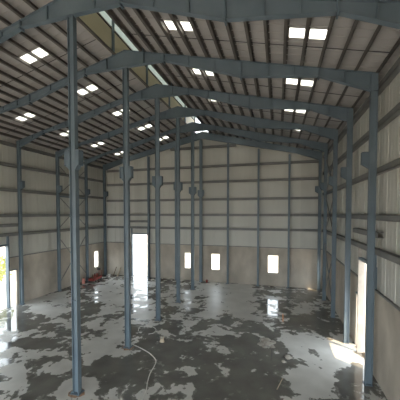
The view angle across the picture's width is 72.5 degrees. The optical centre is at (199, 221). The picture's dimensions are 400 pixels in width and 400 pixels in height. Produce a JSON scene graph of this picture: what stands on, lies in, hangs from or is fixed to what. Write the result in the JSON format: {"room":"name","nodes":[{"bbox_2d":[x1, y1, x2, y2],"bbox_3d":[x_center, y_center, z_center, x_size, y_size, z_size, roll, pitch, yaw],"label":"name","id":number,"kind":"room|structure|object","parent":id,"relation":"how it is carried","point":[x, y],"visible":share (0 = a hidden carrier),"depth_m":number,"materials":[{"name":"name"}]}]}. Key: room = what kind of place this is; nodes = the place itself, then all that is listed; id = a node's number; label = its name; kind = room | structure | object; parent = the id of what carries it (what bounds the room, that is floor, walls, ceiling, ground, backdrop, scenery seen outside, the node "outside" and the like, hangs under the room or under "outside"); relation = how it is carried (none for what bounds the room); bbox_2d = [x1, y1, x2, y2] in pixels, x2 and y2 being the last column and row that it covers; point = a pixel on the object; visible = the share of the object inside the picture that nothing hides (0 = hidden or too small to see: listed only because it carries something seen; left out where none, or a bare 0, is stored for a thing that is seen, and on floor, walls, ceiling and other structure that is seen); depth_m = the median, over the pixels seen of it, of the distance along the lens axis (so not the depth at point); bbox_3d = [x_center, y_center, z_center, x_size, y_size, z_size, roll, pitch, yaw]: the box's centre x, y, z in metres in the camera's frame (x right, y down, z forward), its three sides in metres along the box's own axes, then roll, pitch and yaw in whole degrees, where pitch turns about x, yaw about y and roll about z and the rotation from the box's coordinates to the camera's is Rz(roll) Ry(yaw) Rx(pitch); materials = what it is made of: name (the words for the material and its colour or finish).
{"room":"empty warehouse","nodes":[
{"label":"empty warehouse","id":0,"kind":"room"},
{"bbox_2d":[0,136,103,304],"bbox_3d":[-17.786,0.228,17.594,0.190,14.419,38.013,1,2,16],"label":"wall","id":1,"kind":"structure","parent":0,"point":[39,250],"depth_m":26.48,"materials":[{"name":"metal"}]},
{"bbox_2d":[0,236,16,307],"bbox_3d":[-16.437,4.161,22.218,0.330,6.260,3.240,1,2,16],"label":"door","id":2,"kind":"structure","parent":1,"relation":"in","point":[4,241],"depth_m":22.95,"materials":[{"name":"paint"}]},
{"bbox_2d":[0,274,387,399],"bbox_3d":[-5.023,7.678,14.101,26.464,0.250,37.863,1,2,16],"label":"floor","id":3,"kind":"structure","parent":0,"point":[210,350],"depth_m":16.39,"materials":[{"name":"concrete"}]},
{"bbox_2d":[16,141,24,304],"bbox_3d":[-15.464,0.148,23.658,0.598,14.189,0.300,1,2,16],"label":"steel column","id":4,"kind":"structure","parent":3,"relation":"on","point":[20,184],"depth_m":23.65,"materials":[{"name":"metal"}]},
{"bbox_2d":[0,223,17,226],"bbox_3d":[-16.450,0.321,21.722,0.270,0.260,4.273,1,2,16],"label":"wall girt","id":5,"kind":"structure","parent":4,"relation":"attached to","point":[15,224],"depth_m":22.88,"materials":[{"name":"metal"}]},
{"bbox_2d":[0,161,102,182],"bbox_3d":[-16.074,-4.798,22.875,0.270,0.260,25.813,1,2,16],"label":"girt","id":6,"kind":"object","parent":4,"relation":"attached to","point":[1,163],"depth_m":25.81,"materials":[{"name":"metal"}]},
{"bbox_2d":[0,140,102,168],"bbox_3d":[-16.074,-6.533,22.819,0.270,0.260,25.813,1,2,16],"label":"girt","id":7,"kind":"object","parent":4,"relation":"attached to","point":[2,142],"depth_m":25.46,"materials":[{"name":"metal"}]},
{"bbox_2d":[0,187,102,198],"bbox_3d":[-16.074,-2.695,22.942,0.270,0.260,25.813,1,2,16],"label":"girt","id":8,"kind":"object","parent":4,"relation":"attached to","point":[1,189],"depth_m":25.94,"materials":[{"name":"metal"}]},
{"bbox_2d":[0,214,102,216],"bbox_3d":[-16.074,-0.536,23.011,0.270,0.260,25.813,1,2,16],"label":"girt","id":9,"kind":"object","parent":4,"relation":"attached to","point":[1,215],"depth_m":25.91,"materials":[{"name":"metal"}]},
{"bbox_2d":[0,226,103,236],"bbox_3d":[-16.074,1.063,23.062,0.270,0.260,25.813,1,2,16],"label":"girt","id":10,"kind":"object","parent":4,"relation":"attached to","point":[97,227],"depth_m":25.98,"materials":[{"name":"metal"}]},
{"bbox_2d":[18,84,156,146],"bbox_3d":[-9.433,-8.214,21.663,13.144,3.654,0.240,1,2,16],"label":"rafter","id":11,"kind":"object","parent":4,"relation":"on","point":[148,93],"visible":0.81,"depth_m":21.13,"materials":[{"name":"paint"}]},
{"bbox_2d":[55,152,62,291],"bbox_3d":[-14.289,0.017,27.764,0.598,14.189,0.300,1,2,16],"label":"steel column","id":12,"kind":"structure","parent":3,"relation":"on","point":[59,189],"depth_m":27.77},
{"bbox_2d":[56,106,177,156],"bbox_3d":[-8.258,-8.346,25.769,13.144,3.654,0.240,1,2,16],"label":"rafter","id":13,"kind":"object","parent":12,"relation":"on","point":[172,113],"visible":0.84,"depth_m":25.17,"materials":[{"name":"paint"}]},
{"bbox_2d":[64,15,84,397],"bbox_3d":[-5.459,-0.548,11.876,0.776,16.336,0.655,1,2,16],"label":"steel column","id":14,"kind":"structure","parent":3,"relation":"on","point":[73,157],"depth_m":11.82,"materials":[{"name":"metal"}]},
{"bbox_2d":[0,0,71,43],"bbox_3d":[-11.784,-7.952,13.452,13.144,3.654,0.240,1,2,16],"label":"rafter","id":15,"kind":"object","parent":14,"relation":"on","point":[54,11],"visible":0.96,"depth_m":12.01,"materials":[{"name":"paint"}]},
{"bbox_2d":[0,98,133,154],"bbox_3d":[-11.790,-8.031,21.519,0.220,0.220,26.563,1,2,16],"label":"purlin","id":16,"kind":"structure","parent":15,"relation":"on","point":[1,99],"depth_m":21.24,"materials":[{"name":"metal"}]},
{"bbox_2d":[0,46,162,144],"bbox_3d":[-8.052,-8.929,20.420,0.220,0.220,26.563,1,2,16],"label":"purlin","id":17,"kind":"structure","parent":15,"relation":"on","point":[2,49],"depth_m":16.40,"materials":[{"name":"metal"}]},
{"bbox_2d":[23,0,186,136],"bbox_3d":[-5.061,-9.648,19.541,0.220,0.220,26.563,1,2,16],"label":"purlin","id":18,"kind":"structure","parent":15,"relation":"on","point":[28,2],"depth_m":15.12,"materials":[{"name":"metal"}]},
{"bbox_2d":[0,39,95,86],"bbox_3d":[-11.278,-8.325,16.185,11.925,2.882,0.022,1,2,16],"label":"rod","id":19,"kind":"object","parent":18,"relation":"attached to","point":[95,39],"visible":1,"depth_m":15.37,"materials":[{"name":"grey metal"}]},
{"bbox_2d":[76,17,195,133],"bbox_3d":[-4.021,-9.898,19.235,0.220,0.220,26.563,1,2,16],"label":"purlin","id":20,"kind":"structure","parent":15,"relation":"on","point":[78,19],"depth_m":15.21,"materials":[{"name":"metal"}]},
{"bbox_2d":[84,160,89,281],"bbox_3d":[-13.113,-0.114,31.869,0.598,14.189,0.300,1,2,16],"label":"steel column","id":21,"kind":"structure","parent":3,"relation":"on","point":[87,191],"depth_m":31.86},
{"bbox_2d":[85,122,192,163],"bbox_3d":[-7.082,-8.477,29.875,13.144,3.654,0.240,1,2,16],"label":"rafter","id":22,"kind":"object","parent":21,"relation":"on","point":[188,127],"visible":0.85,"depth_m":29.47,"materials":[{"name":"paint"}]},
{"bbox_2d":[88,270,101,281],"bbox_3d":[-12.336,6.458,32.351,0.840,1.013,2.172,0,2,8],"label":"cart","id":23,"kind":"object","parent":3,"relation":"on","point":[100,276],"visible":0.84,"depth_m":31.90,"materials":[{"name":"red paint"}]},
{"bbox_2d":[88,275,101,280],"bbox_3d":[-12.355,6.612,32.221,0.680,0.280,1.900,0,2,8],"label":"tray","id":24,"kind":"object","parent":23,"relation":"on","point":[100,277],"depth_m":31.81,"materials":[{"name":"red paint"}]},
{"bbox_2d":[103,165,107,274],"bbox_3d":[-12.155,-0.222,35.217,0.598,14.189,0.300,1,2,16],"label":"steel column","id":25,"kind":"structure","parent":3,"relation":"on","point":[105,193],"depth_m":35.18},
{"bbox_2d":[104,132,201,170],"bbox_3d":[-6.124,-8.484,33.225,13.144,3.854,0.220,1,2,16],"label":"rafter","id":26,"kind":"object","parent":25,"relation":"on","point":[197,136],"visible":0.95,"depth_m":33.02,"materials":[{"name":"paint"}]},
{"bbox_2d":[119,67,133,349],"bbox_3d":[-4.313,-0.678,15.945,0.780,16.336,0.635,1,2,16],"label":"steel column","id":27,"kind":"structure","parent":3,"relation":"on","point":[126,171],"depth_m":15.94,"materials":[{"name":"metal"}]},
{"bbox_2d":[133,344,155,399],"bbox_3d":[-2.751,7.547,13.508,1.300,0.048,6.591,0,2,-12],"label":"hose","id":28,"kind":"object","parent":3,"relation":"on","point":[133,344],"visible":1,"depth_m":14.14,"materials":[{"name":"white plastic"}]},
{"bbox_2d":[147,156,150,277],"bbox_3d":[-6.308,-0.533,33.520,0.360,14.922,0.335,1,2,16],"label":"post","id":29,"kind":"object","parent":3,"relation":"on","point":[148,157],"visible":1,"depth_m":33.44,"materials":[{"name":"metal"}]},
{"bbox_2d":[152,98,162,321],"bbox_3d":[-3.112,-0.812,20.103,0.760,16.336,0.692,1,2,16],"label":"steel column","id":30,"kind":"structure","parent":3,"relation":"on","point":[157,180],"depth_m":20.05,"materials":[{"name":"metal"}]},
{"bbox_2d":[175,147,175,279],"bbox_3d":[-2.870,-0.931,32.523,0.360,15.780,0.335,1,2,16],"label":"post","id":31,"kind":"object","parent":3,"relation":"on","point":[175,147],"visible":0.48,"depth_m":32.41,"materials":[{"name":"metal"}]},
{"bbox_2d":[174,118,182,303],"bbox_3d":[-1.945,-0.943,24.211,0.778,16.336,0.679,1,2,16],"label":"steel column","id":32,"kind":"structure","parent":3,"relation":"on","point":[178,186],"depth_m":24.14,"materials":[{"name":"metal"}]},
{"bbox_2d":[189,132,195,289],"bbox_3d":[-0.756,-1.074,28.308,0.774,16.336,0.716,1,2,16],"label":"steel column","id":33,"kind":"structure","parent":3,"relation":"on","point":[192,190],"depth_m":28.24,"materials":[{"name":"metal"}]},
{"bbox_2d":[198,139,203,281],"bbox_3d":[0.099,-1.274,31.662,0.720,16.521,0.335,1,2,16],"label":"post","id":34,"kind":"object","parent":3,"relation":"on","point":[200,191],"visible":1,"depth_m":31.53,"materials":[{"name":"metal"}]},
{"bbox_2d":[226,143,228,283],"bbox_3d":[3.152,-0.888,30.800,0.360,15.805,0.335,1,2,16],"label":"post","id":35,"kind":"object","parent":3,"relation":"on","point":[227,143],"visible":1,"depth_m":30.66,"materials":[{"name":"metal"}]},
{"bbox_2d":[256,149,259,285],"bbox_3d":[6.382,-0.456,29.889,0.360,14.998,0.335,1,2,16],"label":"post","id":36,"kind":"object","parent":3,"relation":"on","point":[258,175],"visible":1,"depth_m":29.79,"materials":[{"name":"metal"}]},
{"bbox_2d":[257,337,275,347],"bbox_3d":[4.110,7.365,16.775,1.113,0.204,1.365,1,2,16],"label":"puddle","id":37,"kind":"object","parent":3,"relation":"on","point":[265,342],"visible":1,"depth_m":16.66,"materials":[{"name":"liquid"}]},
{"bbox_2d":[286,154,290,287],"bbox_3d":[9.459,-0.044,29.021,0.360,14.230,0.335,1,2,16],"label":"post","id":38,"kind":"object","parent":3,"relation":"on","point":[289,158],"visible":1,"depth_m":28.90,"materials":[{"name":"metal"}]},
{"bbox_2d":[315,152,321,289],"bbox_3d":[12.205,-0.041,28.248,0.598,14.274,0.300,1,2,16],"label":"steel column","id":39,"kind":"structure","parent":3,"relation":"on","point":[318,190],"depth_m":28.16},
{"bbox_2d":[201,132,320,159],"bbox_3d":[6.343,-8.370,29.660,12.792,3.854,0.220,1,2,16],"label":"rafter","id":40,"kind":"object","parent":39,"relation":"on","point":[313,154],"visible":0.92,"depth_m":29.58,"materials":[{"name":"paint"}]},
{"bbox_2d":[205,19,250,139],"bbox_3d":[2.133,-8.649,17.513,0.220,0.220,26.563,1,2,16],"label":"purlin","id":41,"kind":"structure","parent":40,"relation":"on","point":[210,24],"depth_m":13.45,"materials":[{"name":"metal"}]},
{"bbox_2d":[243,21,266,142],"bbox_3d":[3.628,-8.263,17.097,0.220,0.220,26.563,1,2,16],"label":"purlin","id":42,"kind":"structure","parent":40,"relation":"on","point":[246,25],"depth_m":12.98,"materials":[{"name":"metal"}]},
{"bbox_2d":[320,143,327,300],"bbox_3d":[11.247,0.066,24.901,0.598,14.274,0.300,1,2,16],"label":"steel column","id":43,"kind":"structure","parent":3,"relation":"on","point":[323,185],"depth_m":24.81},
{"bbox_2d":[192,122,327,151],"bbox_3d":[5.385,-8.291,26.312,12.792,3.798,0.240,1,2,16],"label":"rafter","id":44,"kind":"object","parent":43,"relation":"on","point":[262,137],"visible":1,"depth_m":26.18,"materials":[{"name":"paint"}]},
{"bbox_2d":[263,20,274,143],"bbox_3d":[4.376,-8.069,16.890,0.220,0.220,26.563,1,2,16],"label":"purlin","id":45,"kind":"structure","parent":44,"relation":"on","point":[265,22],"depth_m":12.66,"materials":[{"name":"metal"}]},
{"bbox_2d":[328,129,337,317],"bbox_3d":[10.071,0.198,20.795,0.598,14.274,0.300,1,2,16],"label":"steel column","id":46,"kind":"structure","parent":3,"relation":"on","point":[332,180],"depth_m":20.72,"materials":[{"name":"metal"}]},
{"bbox_2d":[177,106,337,139],"bbox_3d":[4.210,-8.160,22.206,12.792,3.798,0.240,1,2,16],"label":"rafter","id":47,"kind":"object","parent":46,"relation":"on","point":[253,122],"visible":1,"depth_m":22.05,"materials":[{"name":"paint"}]},
{"bbox_2d":[324,243,330,295],"bbox_3d":[10.824,4.149,22.930,0.170,4.360,3.878,1,2,16],"label":"brace","id":48,"kind":"object","parent":46,"relation":"attached to","point":[328,277],"visible":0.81,"depth_m":23.13,"materials":[{"name":"metal"}]},
{"bbox_2d":[325,195,331,228],"bbox_3d":[10.824,-0.809,22.771,0.170,3.087,3.870,1,2,16],"label":"brace","id":49,"kind":"object","parent":46,"relation":"attached to","point":[325,195],"visible":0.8,"depth_m":23.05,"materials":[{"name":"metal"}]},
{"bbox_2d":[340,108,352,343],"bbox_3d":[8.896,0.329,16.689,0.598,14.274,0.300,1,2,16],"label":"steel column","id":50,"kind":"structure","parent":3,"relation":"on","point":[345,172],"depth_m":16.61,"materials":[{"name":"metal"}]},
{"bbox_2d":[157,84,352,121],"bbox_3d":[3.034,-8.028,18.100,12.792,3.798,0.240,1,2,16],"label":"rafter","id":51,"kind":"object","parent":50,"relation":"on","point":[163,91],"visible":0.98,"depth_m":17.92,"materials":[{"name":"paint"}]},
{"bbox_2d":[361,73,378,386],"bbox_3d":[7.721,0.461,12.584,0.598,14.274,0.300,1,2,16],"label":"steel column","id":52,"kind":"structure","parent":3,"relation":"on","point":[368,159],"depth_m":12.50,"materials":[{"name":"metal"}]},
{"bbox_2d":[125,50,375,91],"bbox_3d":[1.859,-7.897,13.994,12.792,3.798,0.240,1,2,16],"label":"rafter","id":53,"kind":"object","parent":52,"relation":"on","point":[361,80],"visible":0.98,"depth_m":13.77,"materials":[{"name":"paint"}]},
{"bbox_2d":[288,0,311,145],"bbox_3d":[5.871,-7.683,16.474,0.220,0.220,26.563,1,2,16],"label":"purlin","id":54,"kind":"structure","parent":53,"relation":"on","point":[308,21],"depth_m":12.18,"materials":[{"name":"metal"}]},
{"bbox_3d":[6.545,0.592,8.478,0.598,14.274,0.300,1,2,16],"label":"steel column","id":55,"kind":"structure","parent":3,"relation":"on","visible":0},
{"bbox_2d":[70,0,399,28],"bbox_3d":[0.683,-7.765,9.888,12.792,3.798,0.240,1,2,16],"label":"rafter","id":56,"kind":"object","parent":55,"relation":"on","point":[386,13],"visible":0.98,"depth_m":9.50,"materials":[{"name":"paint"}]},
{"bbox_2d":[105,9,211,132],"bbox_3d":[-2.314,-9.800,18.749,0.220,0.220,26.563,1,2,16],"label":"purlin","id":57,"kind":"structure","parent":56,"relation":"on","point":[111,13],"depth_m":14.77,"materials":[{"name":"metal"}]},
{"bbox_2d":[163,74,358,96],"bbox_3d":[3.050,-8.335,16.529,11.925,2.882,0.022,1,2,16],"label":"rod","id":58,"kind":"object","parent":57,"relation":"attached to","point":[163,74],"visible":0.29,"depth_m":16.09,"materials":[{"name":"grey metal"}]},
{"bbox_2d":[117,7,217,133],"bbox_3d":[-1.605,-9.616,18.552,0.220,0.220,26.563,1,2,16],"label":"purlin","id":59,"kind":"structure","parent":56,"relation":"on","point":[124,13],"depth_m":14.60,"materials":[{"name":"metal"}]},
{"bbox_2d":[133,34,389,52],"bbox_3d":[1.874,-8.204,12.424,11.925,2.882,0.022,1,2,16],"label":"rod","id":60,"kind":"object","parent":59,"relation":"attached to","point":[133,34],"visible":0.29,"depth_m":11.94,"materials":[{"name":"grey metal"}]},
{"bbox_2d":[150,11,231,136],"bbox_3d":[-0.110,-9.229,18.137,0.220,0.220,26.563,1,2,16],"label":"purlin","id":61,"kind":"structure","parent":56,"relation":"on","point":[156,15],"depth_m":14.14,"materials":[{"name":"metal"}]},
{"bbox_2d":[321,38,399,151],"bbox_3d":[8.954,-6.885,15.617,0.220,0.220,26.563,1,2,16],"label":"purlin","id":62,"kind":"structure","parent":56,"relation":"on","point":[397,43],"depth_m":11.62,"materials":[{"name":"metal"}]},
{"bbox_3d":[-16.640,0.280,19.552,0.598,14.189,0.300,1,2,16],"label":"steel column","id":63,"kind":"structure","parent":3,"relation":"on","visible":0},
{"bbox_2d":[0,50,124,113],"bbox_3d":[-10.609,-8.083,17.558,13.144,3.654,0.240,1,2,16],"label":"rafter","id":64,"kind":"object","parent":63,"relation":"on","point":[115,62],"visible":0.89,"depth_m":16.81,"materials":[{"name":"paint"}]},
{"bbox_2d":[0,0,399,164],"bbox_3d":[-4.860,-8.278,13.751,27.520,3.137,38.263,1,2,16],"label":"ceiling","id":65,"kind":"structure","parent":0,"point":[387,37],"depth_m":15.11,"materials":[{"name":"metal"}]},
{"bbox_2d":[20,54,35,62],"bbox_3d":[-9.280,-8.967,14.900,0.728,0.185,0.624,1,2,16],"label":"skylight","id":66,"kind":"object","parent":65,"relation":"attached to","point":[27,57],"visible":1,"depth_m":14.91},
{"bbox_2d":[32,48,47,57],"bbox_3d":[-8.523,-9.149,14.678,0.736,0.187,0.624,1,2,16],"label":"skylight","id":67,"kind":"object","parent":65,"relation":"attached to","point":[39,52],"visible":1,"depth_m":14.71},
{"bbox_2d":[0,132,106,163],"bbox_3d":[-15.620,-7.110,22.645,0.220,0.220,26.563,1,2,16],"label":"purlin","id":68,"kind":"structure","parent":65,"relation":"attached to","point":[1,133],"depth_m":25.21,"materials":[{"name":"metal"}]},
{"bbox_2d":[0,125,112,161],"bbox_3d":[-14.780,-7.312,22.398,0.220,0.220,26.563,1,2,16],"label":"purlin","id":69,"kind":"structure","parent":65,"relation":"attached to","point":[1,127],"depth_m":24.64,"materials":[{"name":"metal"}]},
{"bbox_2d":[0,119,118,159],"bbox_3d":[-14.033,-7.492,22.178,0.220,0.220,26.563,1,2,16],"label":"purlin","id":70,"kind":"structure","parent":65,"relation":"attached to","point":[1,121],"depth_m":24.22,"materials":[{"name":"metal"}]},
{"bbox_2d":[0,113,122,158],"bbox_3d":[-13.285,-7.671,21.959,0.220,0.220,26.563,1,2,16],"label":"purlin","id":71,"kind":"structure","parent":65,"relation":"attached to","point":[1,114],"depth_m":22.66,"materials":[{"name":"metal"}]},
{"bbox_2d":[0,106,122,154],"bbox_3d":[-12.537,-7.851,21.739,0.220,0.220,26.563,1,2,16],"label":"purlin","id":72,"kind":"structure","parent":65,"relation":"attached to","point":[10,111],"depth_m":22.01,"materials":[{"name":"metal"}]},
{"bbox_2d":[0,90,139,152],"bbox_3d":[-11.042,-8.210,21.299,0.220,0.220,26.563,1,2,16],"label":"purlin","id":73,"kind":"structure","parent":65,"relation":"attached to","point":[1,91],"depth_m":20.91,"materials":[{"name":"metal"}]},
{"bbox_2d":[0,80,145,150],"bbox_3d":[-10.294,-8.390,21.079,0.220,0.220,26.563,1,2,16],"label":"purlin","id":74,"kind":"structure","parent":65,"relation":"attached to","point":[1,82],"depth_m":19.64,"materials":[{"name":"metal"}]},
{"bbox_2d":[0,70,151,148],"bbox_3d":[-9.547,-8.570,20.860,0.220,0.220,26.563,1,2,16],"label":"purlin","id":75,"kind":"structure","parent":65,"relation":"attached to","point":[1,72],"depth_m":18.71,"materials":[{"name":"metal"}]},
{"bbox_2d":[0,59,154,145],"bbox_3d":[-8.799,-8.749,20.640,0.220,0.220,26.563,1,2,16],"label":"purlin","id":76,"kind":"structure","parent":65,"relation":"attached to","point":[3,62],"depth_m":18.02,"materials":[{"name":"metal"}]},
{"bbox_2d":[0,15,174,140],"bbox_3d":[-6.556,-9.289,19.980,0.220,0.220,26.563,1,2,16],"label":"purlin","id":77,"kind":"structure","parent":65,"relation":"attached to","point":[2,19],"depth_m":15.24,"materials":[{"name":"metal"}]},
{"bbox_2d":[7,38,168,142],"bbox_3d":[-7.304,-9.109,20.200,0.220,0.220,26.563,1,2,16],"label":"purlin","id":78,"kind":"structure","parent":65,"relation":"attached to","point":[10,40],"depth_m":16.34,"materials":[{"name":"metal"}]},
{"bbox_2d":[0,0,180,138],"bbox_3d":[-5.809,-9.468,19.761,0.220,0.220,26.563,1,2,16],"label":"purlin","id":79,"kind":"structure","parent":65,"relation":"attached to","point":[3,2],"depth_m":14.36,"materials":[{"name":"metal"}]},
{"bbox_2d":[79,11,195,133],"bbox_3d":[-4.528,-10.879,13.521,2.800,2.610,38.163,1,2,16],"label":"monitor","id":80,"kind":"object","parent":65,"relation":"on","point":[100,23],"visible":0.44,"depth_m":16.69,"materials":[{"name":"metal"}]},
{"bbox_2d":[164,21,176,29],"bbox_3d":[-1.247,-9.082,12.597,0.736,0.187,0.624,1,2,16],"label":"skylight","id":81,"kind":"object","parent":65,"relation":"attached to","point":[170,25],"visible":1,"depth_m":12.64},
{"bbox_2d":[132,8,224,135],"bbox_3d":[-0.857,-9.423,18.345,0.220,0.220,26.563,1,2,16],"label":"purlin","id":82,"kind":"structure","parent":65,"relation":"attached to","point":[139,13],"depth_m":14.35,"materials":[{"name":"metal"}]},
{"bbox_2d":[181,22,192,30],"bbox_3d":[-0.489,-8.887,12.386,0.728,0.185,0.624,1,2,16],"label":"skylight","id":83,"kind":"object","parent":65,"relation":"attached to","point":[186,25],"visible":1,"depth_m":12.42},
{"bbox_2d":[168,14,238,137],"bbox_3d":[0.638,-9.036,17.929,0.220,0.220,26.563,1,2,16],"label":"purlin","id":84,"kind":"structure","parent":65,"relation":"attached to","point":[177,23],"depth_m":13.82,"materials":[{"name":"metal"}]},
{"bbox_2d":[186,16,244,138],"bbox_3d":[1.385,-8.843,17.721,0.220,0.220,26.563,1,2,16],"label":"purlin","id":85,"kind":"structure","parent":65,"relation":"attached to","point":[192,22],"depth_m":13.60,"materials":[{"name":"metal"}]},
{"bbox_2d":[226,23,257,131],"bbox_3d":[2.881,-8.456,17.305,0.220,0.220,26.563,1,2,16],"label":"purlin","id":86,"kind":"structure","parent":65,"relation":"attached to","point":[229,28],"depth_m":13.14,"materials":[{"name":"metal"}]},
{"bbox_2d":[280,19,289,144],"bbox_3d":[5.123,-7.876,16.682,0.220,0.220,26.563,1,2,16],"label":"purlin","id":87,"kind":"structure","parent":65,"relation":"attached to","point":[286,21],"depth_m":12.42,"materials":[{"name":"metal"}]},
{"bbox_2d":[286,78,297,84],"bbox_3d":[5.159,-7.861,15.248,0.736,0.187,0.624,1,2,16],"label":"skylight","id":88,"kind":"object","parent":65,"relation":"attached to","point":[288,81],"visible":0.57,"depth_m":15.26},
{"bbox_2d":[289,28,304,37],"bbox_3d":[3.983,-7.730,11.143,0.736,0.187,0.624,1,2,16],"label":"skylight","id":89,"kind":"object","parent":65,"relation":"attached to","point":[293,32],"visible":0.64,"depth_m":11.15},
{"bbox_2d":[301,80,312,85],"bbox_3d":[5.920,-7.664,15.037,0.736,0.187,0.624,1,2,16],"label":"skylight","id":90,"kind":"object","parent":65,"relation":"attached to","point":[303,82],"visible":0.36,"depth_m":15.04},
{"bbox_2d":[296,0,335,147],"bbox_3d":[6.619,-7.489,16.266,0.220,0.220,26.563,1,2,16],"label":"purlin","id":91,"kind":"structure","parent":65,"relation":"attached to","point":[332,18],"depth_m":11.87,"materials":[{"name":"metal"}]},
{"bbox_2d":[309,29,326,38],"bbox_3d":[4.745,-7.533,10.931,0.736,0.187,0.624,1,2,16],"label":"skylight","id":92,"kind":"object","parent":65,"relation":"attached to","point":[314,33],"visible":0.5,"depth_m":10.93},
{"bbox_2d":[304,20,358,148],"bbox_3d":[7.366,-7.296,16.058,0.220,0.220,26.563,1,2,16],"label":"purlin","id":93,"kind":"structure","parent":65,"relation":"attached to","point":[355,23],"depth_m":11.64,"materials":[{"name":"metal"}]},
{"bbox_2d":[312,0,393,149],"bbox_3d":[8.114,-7.102,15.850,0.220,0.220,26.563,1,2,16],"label":"purlin","id":94,"kind":"structure","parent":65,"relation":"attached to","point":[378,28],"depth_m":11.43,"materials":[{"name":"metal"}]},
{"bbox_2d":[106,131,323,288],"bbox_3d":[0.203,-1.811,32.070,26.664,17.568,0.190,1,2,16],"label":"wall","id":95,"kind":"structure","parent":0,"point":[242,243],"depth_m":31.12,"materials":[{"name":"metal"}]},
{"bbox_2d":[131,228,147,276],"bbox_3d":[-7.554,3.771,34.407,2.460,6.260,0.330,1,2,16],"label":"door","id":96,"kind":"structure","parent":95,"relation":"in","point":[133,230],"depth_m":34.47,"materials":[{"name":"paint"}]},
{"bbox_2d":[170,144,236,150],"bbox_3d":[0.277,-8.667,31.699,7.933,0.260,0.260,1,2,16],"label":"girt","id":97,"kind":"object","parent":95,"relation":"attached to","point":[224,145],"depth_m":31.40,"materials":[{"name":"metal"}]},
{"bbox_2d":[106,177,317,185],"bbox_3d":[0.277,-4.653,31.828,25.640,0.260,0.260,1,2,16],"label":"girt","id":98,"kind":"object","parent":95,"relation":"attached to","point":[302,178],"depth_m":30.72,"materials":[{"name":"metal"}]},
{"bbox_2d":[106,160,318,172],"bbox_3d":[0.277,-6.436,31.771,25.640,0.260,0.260,1,2,16],"label":"girt","id":99,"kind":"object","parent":95,"relation":"attached to","point":[301,161],"depth_m":30.73,"materials":[{"name":"metal"}]},
{"bbox_2d":[107,197,317,201],"bbox_3d":[0.277,-2.622,31.893,25.640,0.260,0.260,1,2,16],"label":"girt","id":100,"kind":"object","parent":95,"relation":"attached to","point":[261,198],"depth_m":31.10,"materials":[{"name":"metal"}]},
{"bbox_2d":[107,226,317,231],"bbox_3d":[0.277,0.760,32.001,25.640,0.260,0.260,1,2,16],"label":"girt","id":101,"kind":"object","parent":95,"relation":"attached to","point":[135,227],"depth_m":31.18,"materials":[{"name":"metal"}]},
{"bbox_2d":[107,214,317,215],"bbox_3d":[0.277,-0.831,31.950,25.640,0.260,0.260,1,2,16],"label":"girt","id":102,"kind":"object","parent":95,"relation":"attached to","point":[107,214],"depth_m":31.16,"materials":[{"name":"metal"}]},
{"bbox_2d":[326,55,399,399],"bbox_3d":[7.782,0.462,10.282,0.190,14.419,38.013,1,2,16],"label":"wall","id":103,"kind":"structure","parent":0,"point":[386,344],"depth_m":12.83,"materials":[{"name":"metal"}]},
{"bbox_2d":[322,158,399,195],"bbox_3d":[9.206,-2.464,15.712,0.270,0.260,25.813,1,2,16],"label":"girt","id":104,"kind":"object","parent":103,"relation":"attached to","point":[394,164],"depth_m":12.47,"materials":[{"name":"metal"}]},
{"bbox_2d":[322,214,399,221],"bbox_3d":[9.206,-0.305,15.781,0.270,0.260,25.813,1,2,16],"label":"girt","id":105,"kind":"object","parent":103,"relation":"attached to","point":[393,218],"depth_m":12.35,"materials":[{"name":"metal"}]},
{"bbox_2d":[322,229,399,264],"bbox_3d":[9.206,1.294,15.832,0.270,0.260,25.813,1,2,16],"label":"girt","id":106,"kind":"object","parent":103,"relation":"attached to","point":[392,257],"depth_m":12.56,"materials":[{"name":"metal"}]},
{"bbox_2d":[323,57,399,157],"bbox_3d":[9.206,-6.302,15.589,0.270,0.260,25.813,1,2,16],"label":"girt","id":107,"kind":"object","parent":103,"relation":"attached to","point":[394,70],"depth_m":12.70,"materials":[{"name":"metal"}]},
{"bbox_2d":[323,102,399,174],"bbox_3d":[9.206,-4.567,15.645,0.270,0.260,25.813,1,2,16],"label":"girt","id":108,"kind":"object","parent":103,"relation":"attached to","point":[392,114],"depth_m":12.46,"materials":[{"name":"metal"}]},
{"bbox_2d":[355,248,376,352],"bbox_3d":[9.010,4.395,14.919,0.330,6.260,3.200,1,2,16],"label":"door","id":109,"kind":"structure","parent":103,"relation":"in","point":[361,253],"depth_m":15.55,"materials":[{"name":"paint"}]},
{"bbox_2d":[353,228,382,237],"bbox_3d":[8.829,0.553,14.492,0.270,0.260,4.273,1,2,16],"label":"wall girt","id":110,"kind":"structure","parent":103,"relation":"attached to","point":[355,230],"depth_m":14.67,"materials":[{"name":"metal"}]},
{"label":"outside","id":111,"kind":"structure","parent":0,"visible":0},
{"bbox_2d":[0,234,363,358],"bbox_3d":[-1.320,7.582,26.637,180.000,0.340,170.000,1,2,16],"label":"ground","id":112,"kind":"structure","parent":111,"point":[137,238],"depth_m":85.93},
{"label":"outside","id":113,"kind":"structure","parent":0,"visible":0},
{"bbox_2d":[0,247,365,354],"bbox_3d":[-2.576,7.427,22.238,106.240,0.230,80.863,1,2,16],"label":"ground","id":114,"kind":"structure","parent":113,"point":[139,266],"depth_m":35.16,"materials":[{"name":"white"}]},
{"bbox_2d":[0,256,11,281],"bbox_3d":[-20.968,5.219,27.956,3.481,3.846,3.494,1,2,16],"label":"bush","id":115,"kind":"object","parent":114,"relation":"on","point":[3,266],"visible":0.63,"depth_m":27.93,"materials":[{"name":"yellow plant"}]},
{"bbox_2d":[0,251,96,284],"bbox_3d":[-23.145,5.929,27.629,0.420,2.420,50.000,1,2,16],"label":"wall","id":116,"kind":"structure","parent":114,"relation":"on","point":[12,277],"depth_m":31.62,"materials":[{"name":"white"}]},
{"bbox_2d":[133,243,365,271],"bbox_3d":[3.361,5.239,42.927,80.000,2.820,0.420,1,2,16],"label":"wall","id":117,"kind":"structure","parent":114,"relation":"on","point":[139,249],"depth_m":44.39,"materials":[{"name":"white"}]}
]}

